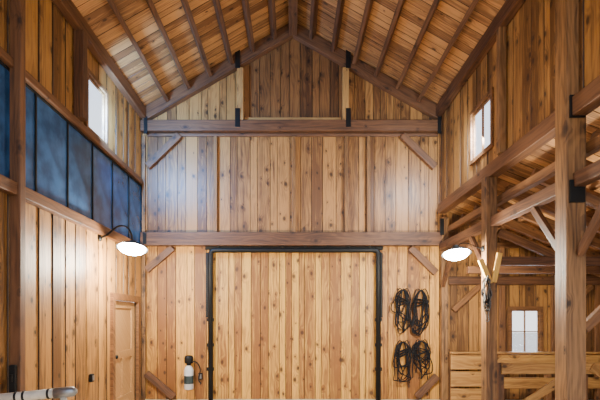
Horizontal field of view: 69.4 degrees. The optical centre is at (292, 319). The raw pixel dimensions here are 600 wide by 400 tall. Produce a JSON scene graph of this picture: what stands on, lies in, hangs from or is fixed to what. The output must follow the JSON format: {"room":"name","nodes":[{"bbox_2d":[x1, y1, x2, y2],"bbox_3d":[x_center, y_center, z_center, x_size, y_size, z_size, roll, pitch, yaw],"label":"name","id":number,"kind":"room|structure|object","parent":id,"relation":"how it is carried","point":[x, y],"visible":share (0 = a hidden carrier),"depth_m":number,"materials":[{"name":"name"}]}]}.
{"room":"farm building","nodes":[
{"label":"farm building","id":0,"kind":"room"},
{"bbox_2d":[0,0,142,399],"bbox_3d":[-3.140,-1.380,4.520,0.040,6.060,9.040,0,0,0],"label":"wall","id":1,"kind":"structure","parent":0,"point":[71,274],"depth_m":5.92,"materials":[{"name":"brown wood"}]},
{"bbox_2d":[0,60,35,191],"bbox_3d":[-3.135,-2.140,4.893,0.039,1.260,0.743,0,0,0],"label":"wall panel","id":2,"kind":"object","parent":1,"relation":"attached to","point":[4,69],"visible":0.42,"depth_m":4.79,"materials":[{"name":"glass"}]},
{"bbox_2d":[36,92,67,207],"bbox_3d":[-3.135,-2.140,5.638,0.039,1.260,0.743,0,0,0],"label":"wall panel","id":3,"kind":"object","parent":1,"relation":"attached to","point":[51,125],"visible":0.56,"depth_m":5.62,"materials":[{"name":"glass"}]},
{"bbox_2d":[0,174,137,242],"bbox_3d":[-3.070,-1.440,4.420,0.100,0.140,8.840,0,0,0],"label":"beam","id":4,"kind":"structure","parent":1,"relation":"attached to","point":[8,186],"depth_m":5.63,"materials":[{"name":"wood"}]},
{"bbox_2d":[0,46,142,183],"bbox_3d":[-3.090,-2.820,4.420,0.060,0.100,8.840,0,0,0],"label":"beam","id":5,"kind":"structure","parent":1,"relation":"attached to","point":[5,57],"depth_m":5.91,"materials":[{"name":"wood"}]},
{"bbox_2d":[73,29,86,120],"bbox_3d":[-3.050,-3.505,6.220,0.140,1.250,0.140,0,0,0],"label":"wall post","id":6,"kind":"object","parent":1,"relation":"attached to","point":[79,36],"visible":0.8,"depth_m":6.15,"materials":[{"name":"wood"}]},
{"bbox_2d":[68,120,92,219],"bbox_3d":[-3.135,-2.140,6.383,0.039,1.260,0.743,0,0,0],"label":"wall panel","id":7,"kind":"object","parent":1,"relation":"attached to","point":[80,147],"visible":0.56,"depth_m":6.39,"materials":[{"name":"metal"}]},
{"bbox_2d":[89,374,94,381],"bbox_3d":[-3.092,0.890,6.660,0.056,0.120,0.080,0,0,0],"label":"outlet box","id":8,"kind":"object","parent":1,"relation":"attached to","point":[91,376],"visible":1,"depth_m":6.62,"materials":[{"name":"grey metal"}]},
{"bbox_2d":[84,67,108,146],"bbox_3d":[-3.130,-3.340,6.880,0.080,0.940,0.760,0,0,0],"label":"window","id":9,"kind":"structure","parent":1,"relation":"in","point":[90,76],"depth_m":7.17,"materials":[{"name":"brown wood"}]},
{"bbox_2d":[51,0,145,117],"bbox_3d":[-3.060,-4.230,4.425,0.120,0.220,8.850,0,0,0],"label":"wall plate","id":10,"kind":"object","parent":1,"relation":"attached to","point":[67,8],"visible":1,"depth_m":6.82,"materials":[{"name":"wood"}]},
{"bbox_2d":[93,143,112,228],"bbox_3d":[-3.135,-2.140,7.128,0.039,1.260,0.743,0,0,0],"label":"wall panel","id":11,"kind":"object","parent":1,"relation":"attached to","point":[102,163],"visible":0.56,"depth_m":7.12,"materials":[{"name":"metal"}]},
{"bbox_2d":[113,160,128,237],"bbox_3d":[-3.135,-2.140,7.872,0.039,1.260,0.743,0,0,0],"label":"wall panel","id":12,"kind":"object","parent":1,"relation":"attached to","point":[120,176],"visible":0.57,"depth_m":7.87,"materials":[{"name":"metal"}]},
{"bbox_2d":[98,225,147,255],"bbox_3d":[-2.738,-1.297,7.000,0.777,0.486,0.485,0,0,0],"label":"gooseneck lamp","id":13,"kind":"object","parent":1,"relation":"attached to","point":[131,247],"visible":1,"depth_m":6.93,"materials":[{"name":"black metal"}]},
{"bbox_2d":[110,292,139,399],"bbox_3d":[-3.131,0.590,8.060,0.127,2.120,1.320,0,0,0],"label":"door","id":14,"kind":"structure","parent":1,"relation":"in","point":[122,371],"depth_m":8.10,"materials":[{"name":"brown wood"}]},
{"bbox_2d":[129,175,141,242],"bbox_3d":[-3.135,-2.140,8.617,0.039,1.260,0.743,0,0,0],"label":"wall panel","id":15,"kind":"object","parent":1,"relation":"attached to","point":[135,189],"visible":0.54,"depth_m":8.62,"materials":[{"name":"metal"}]},
{"bbox_2d":[72,0,505,105],"bbox_3d":[0.000,-5.185,4.650,6.709,1.959,9.300,0,0,0],"label":"ceiling","id":16,"kind":"structure","parent":0,"point":[98,14],"depth_m":7.69,"materials":[{"name":"wood"}]},
{"bbox_2d":[107,0,168,101],"bbox_3d":[-2.598,-4.533,4.425,0.144,0.178,8.850,0,0,0],"label":"purlin","id":17,"kind":"object","parent":16,"relation":"attached to","point":[114,8],"visible":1,"depth_m":7.05,"materials":[{"name":"wood"}]},
{"bbox_2d":[146,0,190,89],"bbox_3d":[-2.158,-4.787,4.425,0.144,0.178,8.850,0,0,0],"label":"purlin","id":18,"kind":"object","parent":16,"relation":"attached to","point":[150,3],"visible":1,"depth_m":7.33,"materials":[{"name":"wood"}]},
{"bbox_2d":[181,0,211,76],"bbox_3d":[-1.718,-5.041,4.425,0.144,0.178,8.850,0,0,0],"label":"purlin","id":19,"kind":"object","parent":16,"relation":"attached to","point":[185,4],"visible":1,"depth_m":7.57,"materials":[{"name":"wood"}]},
{"bbox_2d":[212,0,233,64],"bbox_3d":[-1.278,-5.295,4.425,0.144,0.178,8.850,0,0,0],"label":"purlin","id":20,"kind":"object","parent":16,"relation":"attached to","point":[216,3],"visible":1,"depth_m":7.83,"materials":[{"name":"wood"}]},
{"bbox_2d":[241,0,254,51],"bbox_3d":[-0.838,-5.549,4.425,0.144,0.178,8.850,0,0,0],"label":"purlin","id":21,"kind":"object","parent":16,"relation":"attached to","point":[245,3],"visible":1,"depth_m":8.05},
{"bbox_2d":[267,0,276,39],"bbox_3d":[-0.398,-5.803,4.425,0.144,0.178,8.850,0,0,0],"label":"purlin","id":22,"kind":"object","parent":16,"relation":"attached to","point":[271,3],"visible":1,"depth_m":8.27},
{"bbox_2d":[288,0,297,34],"bbox_3d":[0.000,-5.960,4.425,0.170,0.300,8.850,0,0,0],"label":"ridge beam","id":23,"kind":"structure","parent":16,"relation":"attached to","point":[292,4],"depth_m":8.28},
{"bbox_2d":[309,0,318,39],"bbox_3d":[0.398,-5.803,4.425,0.144,0.178,8.850,0,0,0],"label":"purlin","id":24,"kind":"object","parent":16,"relation":"attached to","point":[314,3],"visible":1,"depth_m":8.27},
{"bbox_2d":[331,0,344,51],"bbox_3d":[0.838,-5.549,4.425,0.144,0.178,8.850,0,0,0],"label":"purlin","id":25,"kind":"object","parent":16,"relation":"attached to","point":[340,3],"visible":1,"depth_m":8.05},
{"bbox_2d":[352,0,373,64],"bbox_3d":[1.278,-5.295,4.425,0.144,0.178,8.850,0,0,0],"label":"purlin","id":26,"kind":"object","parent":16,"relation":"attached to","point":[369,3],"visible":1,"depth_m":7.83,"materials":[{"name":"wood"}]},
{"bbox_2d":[374,0,404,76],"bbox_3d":[1.718,-5.041,4.425,0.144,0.178,8.850,0,0,0],"label":"purlin","id":27,"kind":"object","parent":16,"relation":"attached to","point":[400,4],"visible":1,"depth_m":7.57,"materials":[{"name":"wood"}]},
{"bbox_2d":[395,0,439,89],"bbox_3d":[2.158,-4.787,4.425,0.144,0.178,8.850,0,0,0],"label":"purlin","id":28,"kind":"object","parent":16,"relation":"attached to","point":[435,3],"visible":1,"depth_m":7.33,"materials":[{"name":"wood"}]},
{"bbox_2d":[417,0,478,101],"bbox_3d":[2.598,-4.533,4.425,0.144,0.178,8.850,0,0,0],"label":"purlin","id":29,"kind":"object","parent":16,"relation":"attached to","point":[471,8],"visible":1,"depth_m":7.05,"materials":[{"name":"wood"}]},
{"bbox_2d":[143,39,594,398],"bbox_3d":[1.990,-2.260,9.020,10.420,7.820,0.040,0,0,0],"label":"wall","id":30,"kind":"structure","parent":0,"point":[255,173],"depth_m":9.00,"materials":[{"name":"brown wood"}]},
{"bbox_2d":[184,355,200,389],"bbox_3d":[-2.054,1.075,8.882,0.346,0.710,0.237,0,0,0],"label":"canister","id":31,"kind":"object","parent":30,"relation":"attached to","point":[188,359],"visible":1,"depth_m":8.79,"materials":[{"name":"white metal"}]},
{"bbox_2d":[140,120,441,133],"bbox_3d":[-0.040,-3.980,8.920,6.160,0.220,0.160,0,0,0],"label":"tie beam","id":32,"kind":"structure","parent":30,"relation":"attached to","point":[153,126],"depth_m":8.84,"materials":[{"name":"wood"}]},
{"bbox_2d":[144,116,146,133],"bbox_3d":[-3.005,-3.975,8.834,0.070,0.350,0.012,0,0,0],"label":"plate","id":33,"kind":"object","parent":32,"relation":"attached to","point":[145,119],"visible":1,"depth_m":8.83,"materials":[{"name":"black metal"}]},
{"bbox_2d":[142,25,292,119],"bbox_3d":[-1.590,-5.063,8.930,3.174,1.967,0.140,0,0,0],"label":"rafter","id":34,"kind":"object","parent":32,"relation":"on","point":[267,44],"visible":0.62,"depth_m":8.86,"materials":[{"name":"wood"}]},
{"bbox_2d":[235,108,239,126],"bbox_3d":[-1.130,-4.130,8.838,0.100,0.380,0.015,0,0,0],"label":"plate","id":35,"kind":"object","parent":32,"relation":"attached to","point":[237,110],"visible":1,"depth_m":8.83,"materials":[{"name":"black metal"}]},
{"bbox_2d":[237,67,243,119],"bbox_3d":[-1.080,-4.628,8.920,0.130,1.077,0.150,0,0,0],"label":"post","id":36,"kind":"object","parent":32,"relation":"on","point":[240,71],"visible":0.78,"depth_m":8.85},
{"bbox_2d":[235,50,239,67],"bbox_3d":[-1.130,-5.330,8.838,0.100,0.380,0.015,0,0,0],"label":"plate","id":37,"kind":"object","parent":36,"relation":"attached to","point":[237,54],"visible":0.94,"depth_m":8.83,"materials":[{"name":"black metal"}]},
{"bbox_2d":[245,117,340,119],"bbox_3d":[0.000,-4.140,8.970,2.000,0.090,0.050,0,0,0],"label":"trim board","id":38,"kind":"object","parent":32,"relation":"on","point":[246,118],"visible":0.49,"depth_m":8.95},
{"bbox_2d":[342,67,348,119],"bbox_3d":[1.080,-4.628,8.920,0.130,1.077,0.150,0,0,0],"label":"post","id":39,"kind":"object","parent":32,"relation":"on","point":[345,71],"visible":0.78,"depth_m":8.85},
{"bbox_2d":[346,50,350,67],"bbox_3d":[1.130,-5.330,8.838,0.100,0.380,0.015,0,0,0],"label":"plate","id":40,"kind":"object","parent":39,"relation":"attached to","point":[348,54],"visible":0.91,"depth_m":8.83,"materials":[{"name":"black metal"}]},
{"bbox_2d":[346,108,350,126],"bbox_3d":[1.130,-4.130,8.838,0.100,0.380,0.015,0,0,0],"label":"plate","id":41,"kind":"object","parent":32,"relation":"attached to","point":[348,110],"visible":1,"depth_m":8.83,"materials":[{"name":"black metal"}]},
{"bbox_2d":[399,133,437,169],"bbox_3d":[2.590,-3.480,8.940,0.771,0.754,0.090,0,0,0],"label":"knee brace","id":42,"kind":"object","parent":32,"relation":"attached to","point":[410,143],"visible":1,"depth_m":8.89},
{"bbox_2d":[438,116,440,133],"bbox_3d":[2.985,-3.975,8.834,0.070,0.350,0.012,0,0,0],"label":"plate","id":43,"kind":"object","parent":32,"relation":"attached to","point":[439,117],"visible":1,"depth_m":8.83,"materials":[{"name":"black metal"}]},
{"bbox_2d":[147,133,437,136],"bbox_3d":[-0.015,-3.830,8.975,6.010,0.060,0.040,0,0,0],"label":"trim board","id":44,"kind":"object","parent":30,"relation":"attached to","point":[148,134],"visible":0.99,"depth_m":8.95,"materials":[{"name":"wood"}]},
{"bbox_2d":[205,246,382,399],"bbox_3d":[0.025,0.060,8.984,3.670,3.180,0.192,0,0,0],"label":"door","id":45,"kind":"structure","parent":30,"relation":"in","point":[285,322],"depth_m":9.03,"materials":[{"name":"brown wood"}]},
{"bbox_2d":[293,25,437,119],"bbox_3d":[1.550,-5.086,8.930,3.094,1.921,0.140,0,0,0],"label":"rafter","id":46,"kind":"object","parent":30,"relation":"attached to","point":[318,44],"visible":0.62,"depth_m":8.86,"materials":[{"name":"wood"}]},
{"bbox_2d":[390,288,410,333],"bbox_3d":[2.216,-0.181,8.919,0.425,0.951,0.164,0,0,0],"label":"coiled rope","id":47,"kind":"object","parent":30,"relation":"hanging from","point":[407,302],"visible":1,"depth_m":8.88,"materials":[{"name":"black fabric"}]},
{"bbox_2d":[392,340,412,382],"bbox_3d":[2.252,0.856,8.919,0.418,0.886,0.164,0,0,0],"label":"coiled rope","id":48,"kind":"object","parent":30,"relation":"hanging from","point":[397,354],"visible":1,"depth_m":8.87,"materials":[{"name":"black fabric"}]},
{"bbox_2d":[410,288,429,335],"bbox_3d":[2.605,-0.161,8.919,0.411,0.972,0.164,0,0,0],"label":"coiled rope","id":49,"kind":"object","parent":30,"relation":"hanging from","point":[425,301],"visible":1,"depth_m":8.88,"materials":[{"name":"black fabric"}]},
{"bbox_2d":[412,339,432,379],"bbox_3d":[2.655,0.811,8.919,0.449,0.835,0.164,0,0,0],"label":"coiled rope","id":50,"kind":"object","parent":30,"relation":"hanging from","point":[414,349],"visible":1,"depth_m":8.87,"materials":[{"name":"black fabric"}]},
{"bbox_2d":[451,242,520,247],"bbox_3d":[3.945,-1.550,8.950,1.510,0.120,0.080,0,0,0],"label":"tie beam","id":51,"kind":"structure","parent":30,"relation":"attached to","point":[499,244],"depth_m":8.91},
{"bbox_2d":[448,276,599,284],"bbox_3d":[5.185,-0.810,8.930,3.990,0.170,0.120,0,0,0],"label":"tie beam","id":52,"kind":"structure","parent":30,"relation":"attached to","point":[452,280],"depth_m":8.87,"materials":[{"name":"wood"}]},
{"bbox_2d":[451,285,480,311],"bbox_3d":[3.575,-0.455,8.920,0.618,0.584,0.060,0,0,0],"label":"knee brace","id":53,"kind":"object","parent":52,"relation":"attached to","point":[472,292],"visible":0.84,"depth_m":8.89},
{"bbox_2d":[499,237,504,275],"bbox_3d":[4.320,-1.344,8.960,0.100,0.888,0.070,0,0,0],"label":"stud","id":54,"kind":"object","parent":52,"relation":"on","point":[501,250],"visible":0.3,"depth_m":8.93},
{"bbox_2d":[586,285,593,294],"bbox_3d":[5.825,-0.405,8.920,0.719,0.684,0.060,0,0,0],"label":"knee brace","id":55,"kind":"object","parent":52,"relation":"attached to","point":[589,288],"visible":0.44,"depth_m":8.89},
{"bbox_2d":[508,306,542,351],"bbox_3d":[4.820,0.240,9.010,0.720,1.040,0.080,0,0,0],"label":"window","id":56,"kind":"structure","parent":30,"relation":"in","point":[539,309],"depth_m":8.97,"materials":[{"name":"brown wood"}]},
{"bbox_2d":[146,399,593,399],"bbox_3d":[2.040,1.700,3.600,10.420,0.100,11.200,0,0,0],"label":"floor","id":57,"kind":"structure","parent":0,"point":[146,399],"depth_m":8.99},
{"bbox_2d":[10,0,25,391],"bbox_3d":[-3.050,-1.240,4.800,0.120,5.780,0.100,0,0,0],"label":"wall post","id":58,"kind":"object","parent":57,"relation":"on","point":[17,7],"visible":1,"depth_m":4.75,"materials":[{"name":"wood"}]},
{"bbox_2d":[9,365,16,392],"bbox_3d":[-3.050,0.645,4.707,0.070,0.310,0.063,0,0,0],"label":"plate","id":59,"kind":"object","parent":58,"relation":"attached to","point":[12,368],"visible":0.81,"depth_m":4.70,"materials":[{"name":"black metal"}]},
{"bbox_2d":[0,387,77,399],"bbox_3d":[-2.511,1.136,4.000,0.990,1.028,0.100,0,0,-6],"label":"rail","id":60,"kind":"object","parent":57,"relation":"on","point":[62,393],"visible":1,"depth_m":3.98,"materials":[{"name":"grey metal"}]},
{"bbox_2d":[142,136,145,399],"bbox_3d":[-3.080,-1.075,8.950,0.070,5.450,0.060,0,0,0],"label":"post","id":61,"kind":"object","parent":57,"relation":"on","point":[143,137],"visible":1,"depth_m":8.92,"materials":[{"name":"wood"}]},
{"bbox_2d":[144,246,174,272],"bbox_3d":[-2.750,-1.260,8.940,0.624,0.560,0.090,0,0,0],"label":"knee brace","id":62,"kind":"object","parent":61,"relation":"attached to","point":[169,250],"visible":0.92,"depth_m":8.89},
{"bbox_2d":[144,371,176,399],"bbox_3d":[-2.740,1.345,8.940,0.664,0.590,0.090,0,0,0],"label":"knee brace","id":63,"kind":"object","parent":61,"relation":"attached to","point":[149,376],"visible":1,"depth_m":8.89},
{"bbox_2d":[145,132,181,168],"bbox_3d":[-2.670,-3.490,8.940,0.751,0.734,0.090,0,0,0],"label":"knee brace","id":64,"kind":"object","parent":61,"relation":"attached to","point":[151,162],"visible":1,"depth_m":8.89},
{"bbox_2d":[140,232,441,246],"bbox_3d":[-0.040,-1.660,8.920,6.160,0.270,0.160,0,0,0],"label":"tie beam","id":65,"kind":"structure","parent":61,"relation":"attached to","point":[153,239],"depth_m":8.84,"materials":[{"name":"wood"}]},
{"bbox_2d":[143,233,145,243],"bbox_3d":[-3.025,-1.660,8.834,0.070,0.220,0.012,0,0,0],"label":"plate","id":66,"kind":"object","parent":65,"relation":"attached to","point":[144,234],"visible":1,"depth_m":8.83,"materials":[{"name":"black metal"}]},
{"bbox_2d":[214,136,217,231],"bbox_3d":[-1.600,-2.792,8.960,0.070,1.995,0.070,0,0,0],"label":"stud","id":67,"kind":"object","parent":65,"relation":"on","point":[215,137],"visible":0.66,"depth_m":8.93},
{"bbox_2d":[292,136,295,231],"bbox_3d":[0.020,-2.792,8.960,0.070,1.995,0.070,0,0,0],"label":"stud","id":68,"kind":"object","parent":65,"relation":"on","point":[293,137],"visible":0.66,"depth_m":8.93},
{"bbox_2d":[344,136,347,231],"bbox_3d":[1.100,-2.792,8.960,0.070,1.995,0.070,0,0,0],"label":"stud","id":69,"kind":"object","parent":65,"relation":"on","point":[345,137],"visible":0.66,"depth_m":8.93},
{"bbox_2d":[367,136,369,231],"bbox_3d":[1.560,-2.792,8.960,0.070,1.995,0.070,0,0,0],"label":"stud","id":70,"kind":"object","parent":65,"relation":"on","point":[368,137],"visible":0.66,"depth_m":8.93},
{"bbox_2d":[408,246,438,274],"bbox_3d":[2.685,-1.230,8.940,0.621,0.613,0.090,0,0,0],"label":"knee brace","id":71,"kind":"object","parent":65,"relation":"attached to","point":[413,250],"visible":0.94,"depth_m":8.89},
{"bbox_2d":[440,217,447,399],"bbox_3d":[3.110,-0.225,8.920,0.140,3.750,0.130,0,0,0],"label":"post","id":72,"kind":"object","parent":57,"relation":"on","point":[443,262],"visible":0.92,"depth_m":8.85,"materials":[{"name":"wood"}]},
{"bbox_2d":[414,374,439,399],"bbox_3d":[2.760,1.370,8.940,0.515,0.530,0.090,0,0,0],"label":"knee brace","id":73,"kind":"object","parent":72,"relation":"attached to","point":[434,378],"visible":1,"depth_m":8.89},
{"bbox_2d":[440,218,443,234],"bbox_3d":[3.040,-1.900,8.834,0.080,0.340,0.012,0,0,0],"label":"plate","id":74,"kind":"object","parent":72,"relation":"attached to","point":[441,219],"visible":1,"depth_m":8.83,"materials":[{"name":"black metal"}]},
{"bbox_2d":[481,177,496,399],"bbox_3d":[3.000,-0.260,6.630,0.170,3.820,0.170,0,0,0],"label":"timber post","id":75,"kind":"object","parent":57,"relation":"on","point":[488,184],"visible":0.95,"depth_m":6.54,"materials":[{"name":"wood"}]},
{"bbox_2d":[441,243,484,260],"bbox_3d":[2.596,-1.050,6.630,0.632,0.265,0.427,0,0,0],"label":"gooseneck lamp","id":76,"kind":"object","parent":75,"relation":"attached to","point":[456,252],"visible":1,"depth_m":6.54,"materials":[{"name":"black metal"}]},
{"bbox_2d":[478,259,492,282],"bbox_3d":[2.895,-0.730,6.520,0.218,0.385,0.040,0,0,0],"label":"knee brace","id":77,"kind":"object","parent":75,"relation":"attached to","point":[481,262],"visible":0.86,"depth_m":6.50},
{"bbox_2d":[481,275,491,321],"bbox_3d":[2.879,-0.316,6.468,0.146,0.693,0.170,0,0,0],"label":"ropes","id":78,"kind":"object","parent":75,"relation":"hanging from","point":[488,296],"visible":1,"depth_m":6.42,"materials":[{"name":"black fabric"}]},
{"bbox_2d":[492,252,502,282],"bbox_3d":[3.065,-0.790,6.520,0.165,0.453,0.040,0,0,0],"label":"knee brace","id":79,"kind":"object","parent":75,"relation":"attached to","point":[498,258],"visible":0.94,"depth_m":6.50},
{"bbox_2d":[438,75,599,213],"bbox_3d":[3.040,-2.270,4.420,0.160,0.200,8.840,0,0,0],"label":"girder","id":80,"kind":"object","parent":75,"relation":"on","point":[587,99],"visible":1,"depth_m":5.61,"materials":[{"name":"wood"}]},
{"bbox_2d":[496,26,505,154],"bbox_3d":[2.980,-3.278,6.200,0.100,1.796,0.100,0,0,0],"label":"timber post","id":81,"kind":"object","parent":80,"relation":"on","point":[501,31],"visible":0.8,"depth_m":6.15,"materials":[{"name":"wood"}]},
{"bbox_2d":[498,285,504,399],"bbox_3d":[4.320,0.465,8.960,0.120,2.370,0.070,0,0,0],"label":"stud","id":82,"kind":"object","parent":57,"relation":"on","point":[501,288],"visible":0.7,"depth_m":8.93,"materials":[{"name":"wood"}]},
{"bbox_2d":[449,352,599,399],"bbox_3d":[5.115,1.141,8.627,3.970,1.018,0.185,0,0,0],"label":"fence","id":83,"kind":"object","parent":57,"relation":"on","point":[457,360],"visible":0.59,"depth_m":8.58,"materials":[{"name":"brown wood"}]},
{"bbox_2d":[497,362,599,399],"bbox_3d":[4.535,1.155,6.704,2.740,0.990,0.088,0,0,0],"label":"gate","id":84,"kind":"object","parent":57,"relation":"on","point":[502,368],"visible":0.64,"depth_m":6.68,"materials":[{"name":"brown wood"}]},
{"bbox_2d":[550,285,554,399],"bbox_3d":[5.400,0.465,8.960,0.120,2.370,0.070,0,0,0],"label":"stud","id":85,"kind":"object","parent":57,"relation":"on","point":[552,287],"visible":0.4,"depth_m":8.93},
{"bbox_2d":[555,0,585,399],"bbox_3d":[3.020,-1.238,4.720,0.210,5.776,0.210,0,0,0],"label":"timber post","id":86,"kind":"object","parent":57,"relation":"on","point":[570,133],"visible":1,"depth_m":4.62,"materials":[{"name":"wood"}]},
{"bbox_2d":[439,159,599,250],"bbox_3d":[3.040,-1.490,4.420,0.120,0.150,8.840,0,0,0],"label":"girder","id":87,"kind":"object","parent":86,"relation":"attached to","point":[589,174],"visible":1,"depth_m":5.55,"materials":[{"name":"wood"}]},
{"bbox_2d":[441,245,453,286],"bbox_3d":[3.040,-1.055,8.465,0.060,0.763,0.691,0,0,0],"label":"knee brace","id":88,"kind":"object","parent":87,"relation":"attached to","point":[448,266],"visible":0.74,"depth_m":8.55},
{"bbox_2d":[469,236,480,259],"bbox_3d":[3.040,-1.055,7.065,0.060,0.763,0.691,0,0,0],"label":"knee brace","id":89,"kind":"object","parent":87,"relation":"attached to","point":[472,239],"visible":0.39,"depth_m":7.16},
{"bbox_2d":[530,207,554,249],"bbox_3d":[3.040,-1.055,5.155,0.060,0.763,0.691,0,0,0],"label":"knee brace","id":90,"kind":"object","parent":87,"relation":"attached to","point":[536,212],"visible":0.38,"depth_m":5.21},
{"bbox_2d":[576,203,599,255],"bbox_3d":[3.040,-1.055,4.285,0.060,0.763,0.691,0,0,0],"label":"knee brace","id":91,"kind":"object","parent":87,"relation":"attached to","point":[594,224],"visible":1,"depth_m":4.41,"materials":[{"name":"wood"}]},
{"bbox_2d":[448,135,599,231],"bbox_3d":[3.200,-1.850,4.420,0.100,0.120,8.840,0,0,0],"label":"girder","id":92,"kind":"object","parent":86,"relation":"attached to","point":[592,146],"visible":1,"depth_m":5.90,"materials":[{"name":"wood"}]},
{"bbox_3d":[5.230,-1.204,2.200,4.244,0.150,0.080,22,0,0],"label":"rafter","id":93,"kind":"object","parent":92,"relation":"on","visible":0},
{"bbox_2d":[497,181,599,228],"bbox_3d":[4.080,-1.829,4.480,0.102,0.146,8.960,0,0,0],"label":"side purlin","id":94,"kind":"object","parent":93,"relation":"on","point":[596,185],"visible":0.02,"depth_m":5.90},
{"bbox_2d":[546,233,599,248],"bbox_3d":[5.120,-1.413,4.480,0.102,0.146,8.960,0,0,0],"label":"side purlin","id":95,"kind":"object","parent":93,"relation":"on","point":[597,235],"visible":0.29,"depth_m":7.28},
{"bbox_3d":[5.230,-1.204,3.000,4.244,0.150,0.080,22,0,0],"label":"rafter","id":96,"kind":"object","parent":92,"relation":"on","visible":0},
{"bbox_2d":[514,209,595,244],"bbox_3d":[4.600,-1.621,4.480,0.102,0.146,8.960,0,0,0],"label":"side purlin","id":97,"kind":"object","parent":96,"relation":"on","point":[590,213],"visible":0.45,"depth_m":6.73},
{"bbox_2d":[569,95,584,117],"bbox_3d":[3.020,-2.270,4.604,0.160,0.240,0.022,0,0,0],"label":"plate","id":98,"kind":"object","parent":86,"relation":"attached to","point":[570,96],"visible":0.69,"depth_m":4.59,"materials":[{"name":"black metal"}]},
{"bbox_2d":[569,180,584,202],"bbox_3d":[3.020,-1.370,4.604,0.160,0.240,0.022,0,0,0],"label":"plate","id":99,"kind":"object","parent":86,"relation":"attached to","point":[576,194],"visible":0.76,"depth_m":4.59,"materials":[{"name":"black metal"}]},
{"bbox_2d":[586,305,599,331],"bbox_3d":[3.525,-0.250,4.720,0.793,0.766,0.080,0,0,0],"label":"knee brace","id":100,"kind":"object","parent":86,"relation":"attached to","point":[593,319],"visible":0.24,"depth_m":4.68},
{"bbox_2d":[586,192,599,208],"bbox_3d":[3.565,-1.160,4.720,0.885,0.465,0.080,0,0,0],"label":"knee brace","id":101,"kind":"object","parent":86,"relation":"attached to","point":[593,201],"visible":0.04,"depth_m":4.68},
{"bbox_2d":[594,285,599,351],"bbox_3d":[6.300,0.465,8.960,0.120,2.370,0.070,0,0,0],"label":"stud","id":102,"kind":"object","parent":57,"relation":"on","point":[596,287],"visible":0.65,"depth_m":8.93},
{"bbox_2d":[439,0,599,202],"bbox_3d":[3.060,-3.403,4.520,0.040,2.106,9.040,0,0,0],"label":"wall","id":103,"kind":"structure","parent":0,"point":[530,35],"depth_m":5.78,"materials":[{"name":"brown wood"}]},
{"bbox_2d":[436,0,525,115],"bbox_3d":[2.980,-4.276,4.425,0.120,0.220,8.850,0,0,0],"label":"wall plate","id":104,"kind":"object","parent":103,"relation":"attached to","point":[509,9],"visible":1,"depth_m":6.86,"materials":[{"name":"wood"}]},
{"bbox_2d":[469,87,493,165],"bbox_3d":[3.050,-3.080,6.980,0.080,0.900,0.840,0,0,0],"label":"window","id":105,"kind":"structure","parent":103,"relation":"in","point":[489,95],"depth_m":6.97,"materials":[{"name":"brown wood"}]},
{"bbox_2d":[450,106,599,251],"bbox_3d":[5.305,-1.446,4.520,4.419,1.799,9.040,0,0,0],"label":"ceiling","id":106,"kind":"structure","parent":0,"point":[544,156],"depth_m":6.49,"materials":[{"name":"wood"}]},
{"label":"wall","id":107,"kind":"structure","parent":0,"visible":0},
{"bbox_2d":[460,213,599,276],"bbox_3d":[5.230,-1.204,8.400,3.990,1.709,0.080,0,0,0],"label":"rafter","id":108,"kind":"object","parent":107,"relation":"attached to","point":[475,221],"visible":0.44,"depth_m":8.36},
{"bbox_2d":[473,205,599,256],"bbox_3d":[5.230,-1.204,7.800,3.990,1.709,0.080,0,0,0],"label":"rafter","id":109,"kind":"object","parent":107,"relation":"attached to","point":[514,225],"visible":0.44,"depth_m":7.76,"materials":[{"name":"wood"}]},
{"bbox_2d":[467,266,599,273],"bbox_3d":[4.470,-0.900,7.800,2.660,0.130,0.100,0,0,0],"label":"cross beam","id":110,"kind":"structure","parent":109,"relation":"attached to","point":[470,269],"depth_m":7.75,"materials":[{"name":"wood"}]},
{"bbox_2d":[466,242,480,250],"bbox_3d":[3.565,-1.160,7.800,0.885,0.465,0.080,0,0,0],"label":"knee brace","id":111,"kind":"object","parent":110,"relation":"attached to","point":[469,246],"visible":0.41,"depth_m":7.76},
{"bbox_2d":[497,202,599,249],"bbox_3d":[5.230,-1.204,7.200,3.990,1.709,0.080,0,0,0],"label":"rafter","id":112,"kind":"object","parent":107,"relation":"attached to","point":[595,243],"visible":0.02,"depth_m":7.16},
{"bbox_2d":[505,185,599,232],"bbox_3d":[5.230,-1.204,6.630,3.990,1.709,0.080,0,0,0],"label":"rafter","id":113,"kind":"object","parent":107,"relation":"attached to","point":[550,207],"visible":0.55,"depth_m":6.59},
{"bbox_2d":[500,257,599,265],"bbox_3d":[4.470,-0.900,6.630,2.660,0.130,0.100,0,0,0],"label":"cross beam","id":114,"kind":"structure","parent":113,"relation":"attached to","point":[505,261],"depth_m":6.58,"materials":[{"name":"wood"}]},
{"bbox_2d":[497,229,554,256],"bbox_3d":[3.565,-1.160,6.630,0.885,0.465,0.080,0,0,0],"label":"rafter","id":115,"kind":"object","parent":114,"relation":"on","point":[501,233],"visible":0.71,"depth_m":6.59,"materials":[{"name":"wood"}]},
{"bbox_2d":[531,168,599,196],"bbox_3d":[5.230,-1.204,5.900,3.990,1.709,0.080,0,0,0],"label":"rafter","id":116,"kind":"object","parent":107,"relation":"attached to","point":[550,181],"visible":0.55,"depth_m":5.86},
{"bbox_2d":[586,160,599,180],"bbox_3d":[5.230,-1.204,5.300,3.990,1.709,0.080,0,0,0],"label":"rafter","id":117,"kind":"object","parent":107,"relation":"attached to","point":[588,162],"visible":0.02,"depth_m":5.26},
{"bbox_2d":[589,130,599,140],"bbox_3d":[5.230,-1.204,4.720,3.990,1.709,0.080,0,0,0],"label":"rafter","id":118,"kind":"object","parent":107,"relation":"attached to","point":[597,132],"visible":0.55,"depth_m":4.69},
{"label":"outside","id":119,"kind":"structure","parent":0,"visible":0},
{"bbox_2d":[512,333,536,351],"bbox_3d":[0.000,1.801,10.000,80.000,0.100,100.000,0,0,0],"label":"ground","id":120,"kind":"structure","parent":119,"point":[517,338],"depth_m":33.73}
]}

